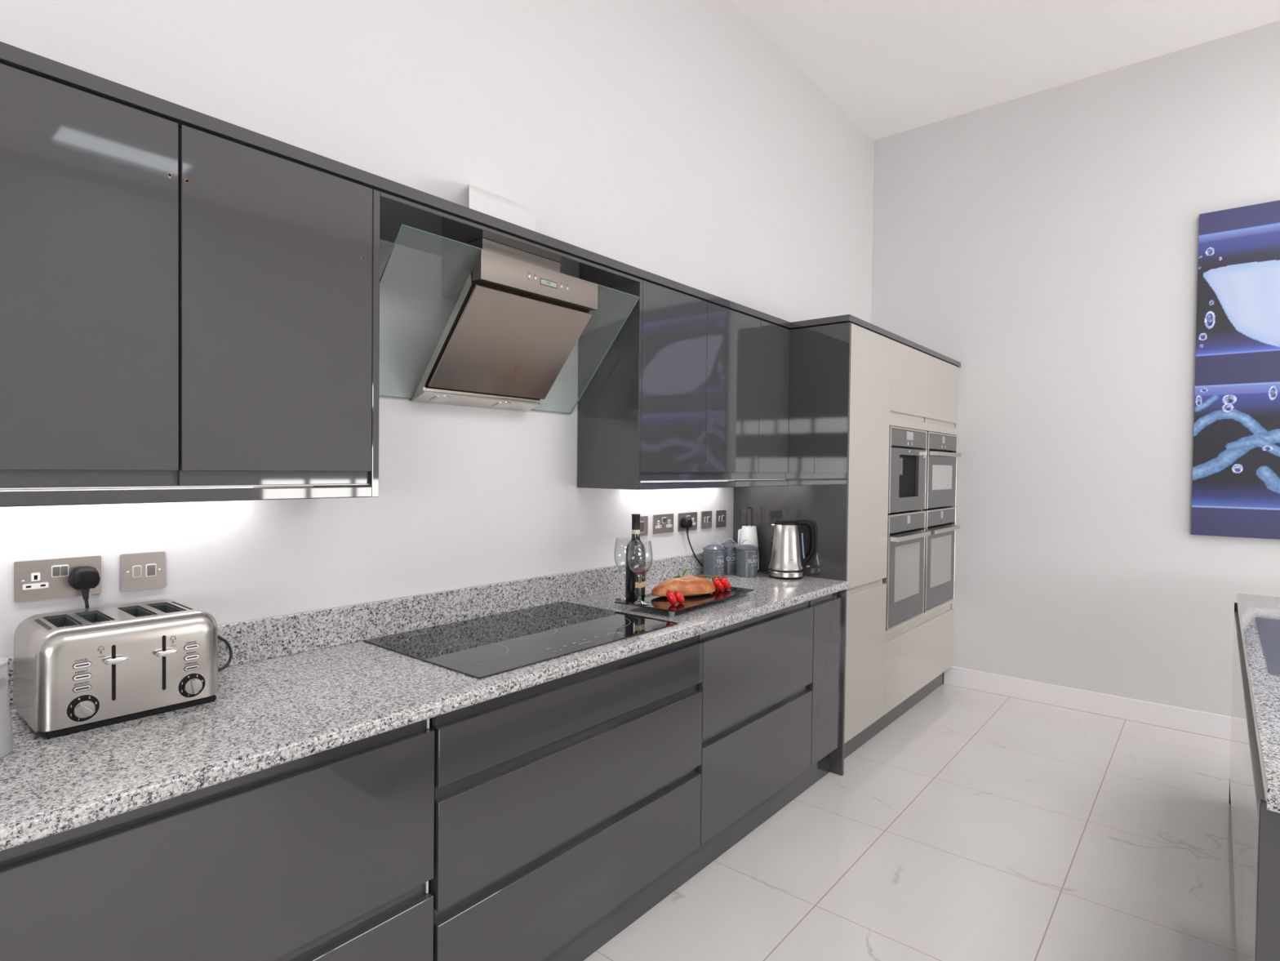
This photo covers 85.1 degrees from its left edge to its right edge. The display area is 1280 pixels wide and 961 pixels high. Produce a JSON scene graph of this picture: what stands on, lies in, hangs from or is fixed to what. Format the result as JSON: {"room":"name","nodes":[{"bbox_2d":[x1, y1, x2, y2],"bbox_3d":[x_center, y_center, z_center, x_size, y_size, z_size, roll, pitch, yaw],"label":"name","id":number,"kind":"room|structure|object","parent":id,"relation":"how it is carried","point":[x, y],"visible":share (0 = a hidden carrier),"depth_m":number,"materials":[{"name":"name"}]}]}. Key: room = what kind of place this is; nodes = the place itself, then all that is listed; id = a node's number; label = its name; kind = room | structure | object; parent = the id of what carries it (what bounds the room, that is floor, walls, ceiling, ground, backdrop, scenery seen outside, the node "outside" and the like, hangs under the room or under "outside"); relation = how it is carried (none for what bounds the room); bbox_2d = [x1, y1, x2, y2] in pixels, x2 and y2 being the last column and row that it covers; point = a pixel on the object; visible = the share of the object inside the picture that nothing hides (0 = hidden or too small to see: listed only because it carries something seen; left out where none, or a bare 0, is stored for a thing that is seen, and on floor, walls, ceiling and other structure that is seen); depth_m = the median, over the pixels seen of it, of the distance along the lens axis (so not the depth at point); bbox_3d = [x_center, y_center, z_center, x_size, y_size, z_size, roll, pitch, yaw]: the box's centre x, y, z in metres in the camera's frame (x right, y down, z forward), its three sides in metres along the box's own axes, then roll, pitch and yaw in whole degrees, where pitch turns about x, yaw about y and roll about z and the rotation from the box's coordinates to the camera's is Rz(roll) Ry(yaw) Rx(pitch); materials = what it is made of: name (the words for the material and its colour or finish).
{"room":"kitchen","nodes":[
{"label":"kitchen","id":0,"kind":"room"},
{"bbox_2d":[0,0,874,657],"bbox_3d":[-1.202,-0.491,1.575,0.120,3.672,8.836,2,1,40],"label":"wall","id":1,"kind":"structure","parent":0,"point":[676,140],"depth_m":2.28,"materials":[{"name":"white paint"}]},
{"bbox_2d":[13,555,101,602],"bbox_3d":[-1.224,0.206,1.470,0.008,0.083,0.143,2,1,40],"label":"double socket","id":2,"kind":"object","parent":1,"relation":"attached to","point":[45,579],"visible":0.84,"depth_m":1.46,"materials":[{"name":"grey metal"}]},
{"bbox_2d":[52,566,59,576],"bbox_3d":[-1.226,0.191,1.464,0.004,0.020,0.011,2,1,40],"label":"rocker switch","id":3,"kind":"object","parent":2,"relation":"attached to","point":[55,570],"depth_m":1.46,"materials":[{"name":"silver metal"}]},
{"bbox_2d":[61,565,67,575],"bbox_3d":[-1.217,0.191,1.474,0.004,0.020,0.011,2,1,40],"label":"rocker switch","id":4,"kind":"object","parent":2,"relation":"attached to","point":[64,568],"depth_m":1.47,"materials":[{"name":"silver metal"}]},
{"bbox_2d":[0,62,178,488],"bbox_3d":[-1.147,-0.344,1.312,0.303,0.712,0.403,2,1,40],"label":"upper cabinet","id":5,"kind":"object","parent":1,"relation":"attached to","point":[89,183],"visible":1,"depth_m":1.25,"materials":[{"name":"grey laminate"}]},
{"bbox_2d":[0,486,256,491],"bbox_3d":[-1.149,0.014,1.467,0.030,0.010,0.630,2,1,40],"label":"strip light","id":6,"kind":"object","parent":5,"relation":"attached to","point":[1,490],"visible":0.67,"depth_m":1.49,"materials":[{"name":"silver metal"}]},
{"bbox_2d":[120,551,165,591],"bbox_3d":[-1.129,0.206,1.585,0.008,0.083,0.086,2,1,40],"label":"switch","id":7,"kind":"object","parent":1,"relation":"attached to","point":[141,571],"visible":1,"depth_m":1.58,"materials":[{"name":"grey metal"}]},
{"bbox_2d":[146,564,155,575],"bbox_3d":[-1.118,0.205,1.595,0.004,0.024,0.015,2,1,40],"label":"rocker switch","id":8,"kind":"object","parent":7,"relation":"attached to","point":[150,568],"depth_m":1.59,"materials":[{"name":"silver metal"}]},
{"bbox_2d":[177,124,380,497],"bbox_3d":[-0.884,-0.332,1.630,0.303,0.742,0.422,2,1,40],"label":"upper cabinet","id":9,"kind":"object","parent":1,"relation":"attached to","point":[275,253],"depth_m":1.51,"materials":[{"name":"grey laminate"}]},
{"bbox_2d":[0,486,372,506],"bbox_3d":[-0.913,0.030,1.384,0.018,0.026,0.808,2,1,40],"label":"light pelmet","id":10,"kind":"object","parent":9,"relation":"attached to","point":[33,498],"visible":1,"depth_m":1.36,"materials":[{"name":"grey paint"}]},
{"bbox_2d":[468,183,537,231],"bbox_3d":[-0.475,-0.835,2.216,0.164,0.233,0.285,2,1,40],"label":"duct cover","id":11,"kind":"object","parent":1,"relation":"attached to","point":[480,200],"visible":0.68,"depth_m":2.16,"materials":[{"name":"white paint"}]},
{"bbox_2d":[378,223,639,413],"bbox_3d":[-0.418,-0.466,2.157,0.339,0.460,0.904,2,1,40],"label":"hood","id":12,"kind":"object","parent":1,"relation":"attached to","point":[516,320],"visible":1,"depth_m":2.09,"materials":[{"name":"silver glass"}]},
{"bbox_2d":[379,191,639,290],"bbox_3d":[-0.431,-0.702,2.166,0.303,0.011,0.986,2,1,40],"label":"panel","id":13,"kind":"object","parent":1,"relation":"attached to","point":[395,211],"visible":0.48,"depth_m":1.99,"materials":[{"name":"grey paint"}]},
{"bbox_2d":[577,279,706,489],"bbox_3d":[0.014,-0.342,2.714,0.303,0.742,0.421,2,1,40],"label":"upper cabinet","id":14,"kind":"object","parent":1,"relation":"attached to","point":[674,345],"depth_m":2.57,"materials":[{"name":"grey laminate"}]},
{"bbox_2d":[640,515,648,536],"bbox_3d":[0.007,0.194,2.954,0.008,0.083,0.085,2,1,40],"label":"switch","id":15,"kind":"object","parent":1,"relation":"attached to","point":[643,519],"visible":0.62,"depth_m":2.97,"materials":[{"name":"grey metal"}]},
{"bbox_2d":[653,513,673,533],"bbox_3d":[0.105,0.191,3.073,0.008,0.083,0.142,2,1,40],"label":"double socket","id":16,"kind":"object","parent":1,"relation":"attached to","point":[662,523],"visible":1,"depth_m":3.07,"materials":[{"name":"grey metal"}]},
{"bbox_2d":[677,511,697,531],"bbox_3d":[0.222,0.190,3.213,0.008,0.083,0.146,2,1,40],"label":"double socket","id":17,"kind":"object","parent":1,"relation":"attached to","point":[693,515],"visible":0.7,"depth_m":3.21,"materials":[{"name":"grey metal"}]},
{"bbox_2d":[701,511,711,528],"bbox_3d":[0.320,0.188,3.332,0.008,0.082,0.086,2,1,40],"label":"switch","id":18,"kind":"object","parent":1,"relation":"attached to","point":[706,516],"visible":1,"depth_m":3.33,"materials":[{"name":"grey metal"}]},
{"bbox_2d":[715,510,726,527],"bbox_3d":[0.400,0.188,3.429,0.008,0.082,0.086,2,1,40],"label":"switch","id":19,"kind":"object","parent":1,"relation":"attached to","point":[721,515],"visible":1,"depth_m":3.43,"materials":[{"name":"grey metal"}]},
{"bbox_2d":[702,302,760,480],"bbox_3d":[0.282,-0.359,3.037,0.303,0.712,0.418,2,1,40],"label":"upper cabinet","id":20,"kind":"object","parent":1,"relation":"attached to","point":[733,337],"visible":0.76,"depth_m":2.92,"materials":[{"name":"grey laminate"}]},
{"bbox_2d":[640,480,729,482],"bbox_3d":[0.198,0.000,3.091,0.030,0.010,0.690,2,1,40],"label":"strip light","id":21,"kind":"object","parent":20,"relation":"attached to","point":[718,480],"visible":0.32,"depth_m":3.05,"materials":[{"name":"silver metal"}]},
{"bbox_2d":[640,480,787,489],"bbox_3d":[0.347,0.016,2.904,0.018,0.026,1.101,2,1,40],"label":"light pelmet","id":22,"kind":"object","parent":20,"relation":"attached to","point":[664,485],"visible":1,"depth_m":2.81,"materials":[{"name":"grey paint"}]},
{"bbox_2d":[755,320,790,479],"bbox_3d":[0.504,-0.362,3.305,0.303,0.712,0.279,2,1,40],"label":"upper cabinet","id":23,"kind":"object","parent":1,"relation":"attached to","point":[775,340],"visible":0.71,"depth_m":3.20,"materials":[{"name":"grey"}]},
{"bbox_2d":[583,683,1236,960],"bbox_3d":[0.978,1.453,-0.215,5.800,0.100,8.836,2,1,40],"label":"floor","id":24,"kind":"structure","parent":0,"point":[975,825],"depth_m":2.51,"materials":[{"name":"tile"}]},
{"bbox_2d":[0,718,434,960],"bbox_3d":[-0.986,0.860,1.311,0.565,0.717,1.006,2,1,40],"label":"base cabinet","id":25,"kind":"object","parent":24,"relation":"on","point":[327,855],"visible":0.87,"depth_m":1.23,"materials":[{"name":"grey laminate"}]},
{"bbox_2d":[0,570,850,851],"bbox_3d":[-0.292,0.476,2.126,0.614,0.036,3.152,2,1,40],"label":"countertop","id":26,"kind":"structure","parent":25,"relation":"on","point":[267,713],"depth_m":1.37,"materials":[{"name":"stone"}]},
{"bbox_2d":[0,657,13,759],"bbox_3d":[-1.115,0.384,1.167,0.098,0.165,0.098,2,1,40],"label":"canister","id":27,"kind":"object","parent":26,"relation":"on","point":[6,744],"visible":1,"depth_m":1.18,"materials":[{"name":"grey"}]},
{"bbox_2d":[13,565,232,738],"bbox_3d":[-1.038,0.324,1.470,0.290,0.274,0.403,2,1,40],"label":"toaster","id":28,"kind":"object","parent":26,"relation":"on","point":[77,670],"visible":1,"depth_m":1.34,"materials":[{"name":"silver metal"}]},
{"bbox_2d":[0,551,702,709],"bbox_3d":[-0.525,0.400,2.309,0.020,0.103,3.137,2,1,40],"label":"upstand","id":29,"kind":"object","parent":26,"relation":"on","point":[268,637],"visible":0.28,"depth_m":2.10,"materials":[{"name":"stone"}]},
{"bbox_2d":[364,601,678,679],"bbox_3d":[-0.329,0.456,2.102,0.525,0.005,0.783,2,1,40],"label":"induction hob","id":30,"kind":"object","parent":26,"relation":"in","point":[482,647],"visible":1,"depth_m":2.02,"materials":[{"name":"black glass"}]},
{"bbox_2d":[613,539,626,600],"bbox_3d":[-0.053,0.335,2.636,0.092,0.232,0.092,2,1,40],"label":"wine glass","id":31,"kind":"object","parent":26,"relation":"on","point":[624,597],"visible":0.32,"depth_m":2.63,"materials":[{"name":"clear glass"}]},
{"bbox_2d":[614,586,754,617],"bbox_3d":[0.180,0.442,2.608,0.255,0.025,0.552,1,1,38],"label":"serving board","id":32,"kind":"object","parent":26,"relation":"on","point":[663,603],"visible":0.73,"depth_m":2.50,"materials":[{"name":"black glass"}]},
{"bbox_2d":[625,513,645,599],"bbox_3d":[-0.016,0.274,2.520,0.072,0.307,0.072,2,1,40],"label":"wine bottle","id":33,"kind":"object","parent":32,"relation":"on","point":[636,557],"visible":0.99,"depth_m":2.49,"materials":[{"name":"black glass"}]},
{"bbox_2d":[627,541,652,605],"bbox_3d":[0.000,0.320,2.435,0.087,0.219,0.087,2,1,40],"label":"wine glass","id":34,"kind":"object","parent":32,"relation":"on","point":[639,602],"visible":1,"depth_m":2.43,"materials":[{"name":"clear glass"}]},
{"bbox_2d":[627,541,652,573],"bbox_3d":[0.001,0.270,2.434,0.087,0.119,0.087,2,1,40],"label":"bowl","id":35,"kind":"object","parent":34,"relation":"on","point":[629,541],"depth_m":2.43,"materials":[{"name":"clear glass"}]},
{"bbox_2d":[666,588,676,604],"bbox_3d":[0.109,0.404,2.423,0.038,0.055,0.031,2,1,40],"label":"tomato","id":36,"kind":"object","parent":32,"relation":"on","point":[670,595],"visible":1,"depth_m":2.41,"materials":[{"name":"red food"}]},
{"bbox_2d":[673,588,684,603],"bbox_3d":[0.137,0.406,2.442,0.037,0.051,0.034,2,1,40],"label":"tomato","id":37,"kind":"object","parent":32,"relation":"on","point":[680,598],"visible":0.98,"depth_m":2.43,"materials":[{"name":"red food"}]},
{"bbox_2d":[673,568,688,577],"bbox_3d":[0.158,0.385,2.689,0.024,0.083,0.090,2,1,40],"label":"herb sprig","id":38,"kind":"object","parent":32,"relation":"on","point":[685,570],"visible":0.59,"depth_m":2.69,"materials":[{"name":"green plant"}]},
{"bbox_2d":[650,575,715,596],"bbox_3d":[0.166,0.394,2.605,0.273,0.068,0.126,0,1,-33],"label":"bread loaf","id":39,"kind":"object","parent":32,"relation":"on","point":[688,585],"visible":0.9,"depth_m":2.56,"materials":[{"name":"orange food"}]},
{"bbox_2d":[694,574,719,579],"bbox_3d":[0.245,0.399,2.747,0.166,0.054,0.013,0,1,-34],"label":"vine","id":40,"kind":"object","parent":32,"relation":"on","point":[704,575],"visible":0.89,"depth_m":2.76,"materials":[{"name":"green plant"}]},
{"bbox_2d":[712,577,724,591],"bbox_3d":[0.302,0.402,2.691,0.047,0.054,0.031,0,1,-30],"label":"tomato","id":41,"kind":"object","parent":32,"relation":"on","point":[717,584],"visible":1,"depth_m":2.68,"materials":[{"name":"red food"}]},
{"bbox_2d":[719,576,730,590],"bbox_3d":[0.331,0.400,2.723,0.038,0.056,0.047,2,1,40],"label":"tomato","id":42,"kind":"object","parent":32,"relation":"on","point":[724,580],"visible":0.91,"depth_m":2.71,"materials":[{"name":"red food"}]},
{"bbox_2d":[702,539,725,577],"bbox_3d":[0.343,0.360,3.234,0.105,0.168,0.105,2,1,40],"label":"canister","id":43,"kind":"object","parent":26,"relation":"on","point":[713,555],"visible":0.99,"depth_m":3.19,"materials":[{"name":"grey metal"}]},
{"bbox_2d":[719,537,738,574],"bbox_3d":[0.425,0.360,3.336,0.105,0.168,0.105,2,1,40],"label":"canister","id":44,"kind":"object","parent":26,"relation":"on","point":[730,568],"visible":0.59,"depth_m":3.29,"materials":[{"name":"grey metal"}]},
{"bbox_2d":[735,539,758,577],"bbox_3d":[0.500,0.362,3.261,0.105,0.168,0.105,2,1,40],"label":"canister","id":45,"kind":"object","parent":26,"relation":"on","point":[746,554],"visible":1,"depth_m":3.22,"materials":[{"name":"grey metal"}]},
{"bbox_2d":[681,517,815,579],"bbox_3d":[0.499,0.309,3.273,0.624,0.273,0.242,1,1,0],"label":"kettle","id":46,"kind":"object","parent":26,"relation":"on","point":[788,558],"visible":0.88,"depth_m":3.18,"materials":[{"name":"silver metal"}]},
{"bbox_2d":[746,506,761,571],"bbox_3d":[0.531,0.286,3.395,0.111,0.315,0.111,2,1,40],"label":"holder","id":47,"kind":"object","parent":26,"relation":"on","point":[748,507],"visible":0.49,"depth_m":3.39,"materials":[{"name":"black metal"}]},
{"bbox_2d":[737,525,759,569],"bbox_3d":[0.529,0.326,3.396,0.103,0.208,0.101,2,1,40],"label":"paper towel roll","id":48,"kind":"object","parent":47,"relation":"on","point":[748,532],"visible":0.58,"depth_m":3.37,"materials":[{"name":"white paper"}]},
{"bbox_2d":[428,635,702,960],"bbox_3d":[-0.336,0.853,2.095,0.565,0.716,1.014,2,1,40],"label":"base cabinet","id":49,"kind":"object","parent":24,"relation":"on","point":[557,802],"visible":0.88,"depth_m":1.81,"materials":[{"name":"grey laminate"}]},
{"bbox_2d":[541,753,829,960],"bbox_3d":[-0.146,1.282,2.001,0.036,0.134,3.134,2,1,40],"label":"plinth","id":50,"kind":"object","parent":24,"relation":"on","point":[588,941],"visible":0.52,"depth_m":2.31,"materials":[{"name":"grey paint"}]},
{"bbox_2d":[696,600,813,845],"bbox_3d":[0.249,0.847,2.800,0.565,0.716,0.814,2,1,40],"label":"base cabinet","id":51,"kind":"object","parent":24,"relation":"on","point":[757,700],"visible":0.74,"depth_m":2.56,"materials":[{"name":"grey laminate"}]},
{"bbox_2d":[733,322,851,775],"bbox_3d":[0.705,0.309,3.338,0.596,2.050,0.018,2,1,40],"label":"end panel","id":52,"kind":"object","parent":24,"relation":"on","point":[816,491],"visible":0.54,"depth_m":3.22,"materials":[{"name":"grey paint"}]},
{"bbox_2d":[807,591,842,766],"bbox_3d":[0.602,0.843,3.227,0.565,0.716,0.289,2,1,40],"label":"base cabinet","id":53,"kind":"object","parent":24,"relation":"on","point":[825,686],"visible":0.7,"depth_m":3.04,"materials":[{"name":"grey laminate"}]},
{"bbox_2d":[844,323,891,743],"bbox_3d":[0.880,0.239,3.538,0.570,1.919,0.513,2,1,40],"label":"tall cabinet","id":54,"kind":"object","parent":24,"relation":"on","point":[870,351],"visible":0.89,"depth_m":3.35,"materials":[{"name":"grey paint"}]},
{"bbox_2d":[844,672,943,759],"bbox_3d":[1.412,1.265,3.901,0.048,0.134,1.739,2,1,40],"label":"plinth","id":55,"kind":"object","parent":24,"relation":"on","point":[855,743],"visible":0.38,"depth_m":3.81,"materials":[{"name":"grey paint"}]},
{"bbox_2d":[884,339,958,715],"bbox_3d":[1.435,0.233,4.208,0.570,1.919,1.224,2,1,40],"label":"tall cabinet","id":56,"kind":"object","parent":24,"relation":"on","point":[924,387],"depth_m":3.94,"materials":[{"name":"grey paint"}]},
{"bbox_2d":[0,41,960,367],"bbox_3d":[0.412,-0.727,2.797,0.396,0.035,4.686,2,1,40],"label":"crown molding","id":57,"kind":"structure","parent":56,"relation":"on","point":[23,60],"depth_m":1.62,"materials":[{"name":"grey paint"}]},
{"bbox_2d":[884,510,930,630],"bbox_3d":[1.273,0.466,3.932,0.562,0.590,0.582,2,1,40],"label":"oven","id":58,"kind":"object","parent":56,"relation":"in","point":[907,533],"visible":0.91,"depth_m":3.76,"materials":[{"name":"silver metal"}]},
{"bbox_2d":[888,425,927,513],"bbox_3d":[1.261,-0.062,3.938,0.514,0.448,0.582,2,1,40],"label":"coffee machine","id":59,"kind":"object","parent":56,"relation":"in","point":[908,447],"visible":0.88,"depth_m":3.78,"materials":[{"name":"silver metal"}]},
{"bbox_2d":[922,506,959,612],"bbox_3d":[1.657,0.461,4.396,0.562,0.590,0.586,2,1,40],"label":"oven","id":60,"kind":"object","parent":56,"relation":"in","point":[940,545],"visible":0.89,"depth_m":4.22,"materials":[{"name":"silver metal"}]},
{"bbox_2d":[925,431,961,509],"bbox_3d":[1.665,-0.066,4.388,0.562,0.448,0.582,2,1,40],"label":"oven","id":61,"kind":"object","parent":56,"relation":"in","point":[942,456],"visible":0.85,"depth_m":4.21,"materials":[{"name":"silver metal"}]},
{"bbox_2d":[1228,602,1279,960],"bbox_3d":[2.113,0.954,1.747,0.936,0.850,2.328,2,1,40],"label":"kitchen island","id":62,"kind":"object","parent":24,"relation":"on","point":[1255,829],"visible":0.68,"depth_m":1.42,"materials":[{"name":"grey laminate"}]},
{"bbox_2d":[1236,593,1279,813],"bbox_3d":[2.126,0.511,1.727,0.948,0.036,2.375,2,1,40],"label":"island countertop","id":63,"kind":"structure","parent":62,"relation":"on","point":[1264,686],"depth_m":1.61,"materials":[{"name":"stone"}]},
{"bbox_2d":[1255,617,1279,675],"bbox_3d":[2.045,0.568,1.938,0.480,0.171,0.900,2,1,40],"label":"sink","id":64,"kind":"object","parent":63,"relation":"in","point":[1268,629],"visible":1,"depth_m":2.08,"materials":[{"name":"silver metal"}]},
{"bbox_2d":[730,0,1279,140],"bbox_3d":[1.021,-2.328,-0.284,5.800,0.120,8.836,2,1,40],"label":"ceiling","id":65,"kind":"structure","parent":0,"point":[893,67],"depth_m":3.70,"materials":[{"name":"white paint"}]},
{"bbox_2d":[871,20,1279,716],"bbox_3d":[3.794,-0.463,3.121,5.600,3.672,0.120,2,1,40],"label":"wall","id":66,"kind":"structure","parent":0,"point":[1044,244],"depth_m":4.04,"materials":[{"name":"white paint"}]},
{"bbox_2d":[943,666,1231,740],"bbox_3d":[3.935,1.317,2.933,5.070,0.123,0.014,2,1,40],"label":"baseboard","id":67,"kind":"structure","parent":66,"relation":"attached to","point":[1210,724],"depth_m":4.01,"materials":[{"name":"white"}]},
{"bbox_2d":[1191,200,1279,539],"bbox_3d":[3.603,-0.543,3.181,1.674,1.699,0.029,2,1,40],"label":"wall picture","id":68,"kind":"object","parent":66,"relation":"attached to","point":[1236,483],"visible":1,"depth_m":3.59,"materials":[{"name":"blue fabric"}]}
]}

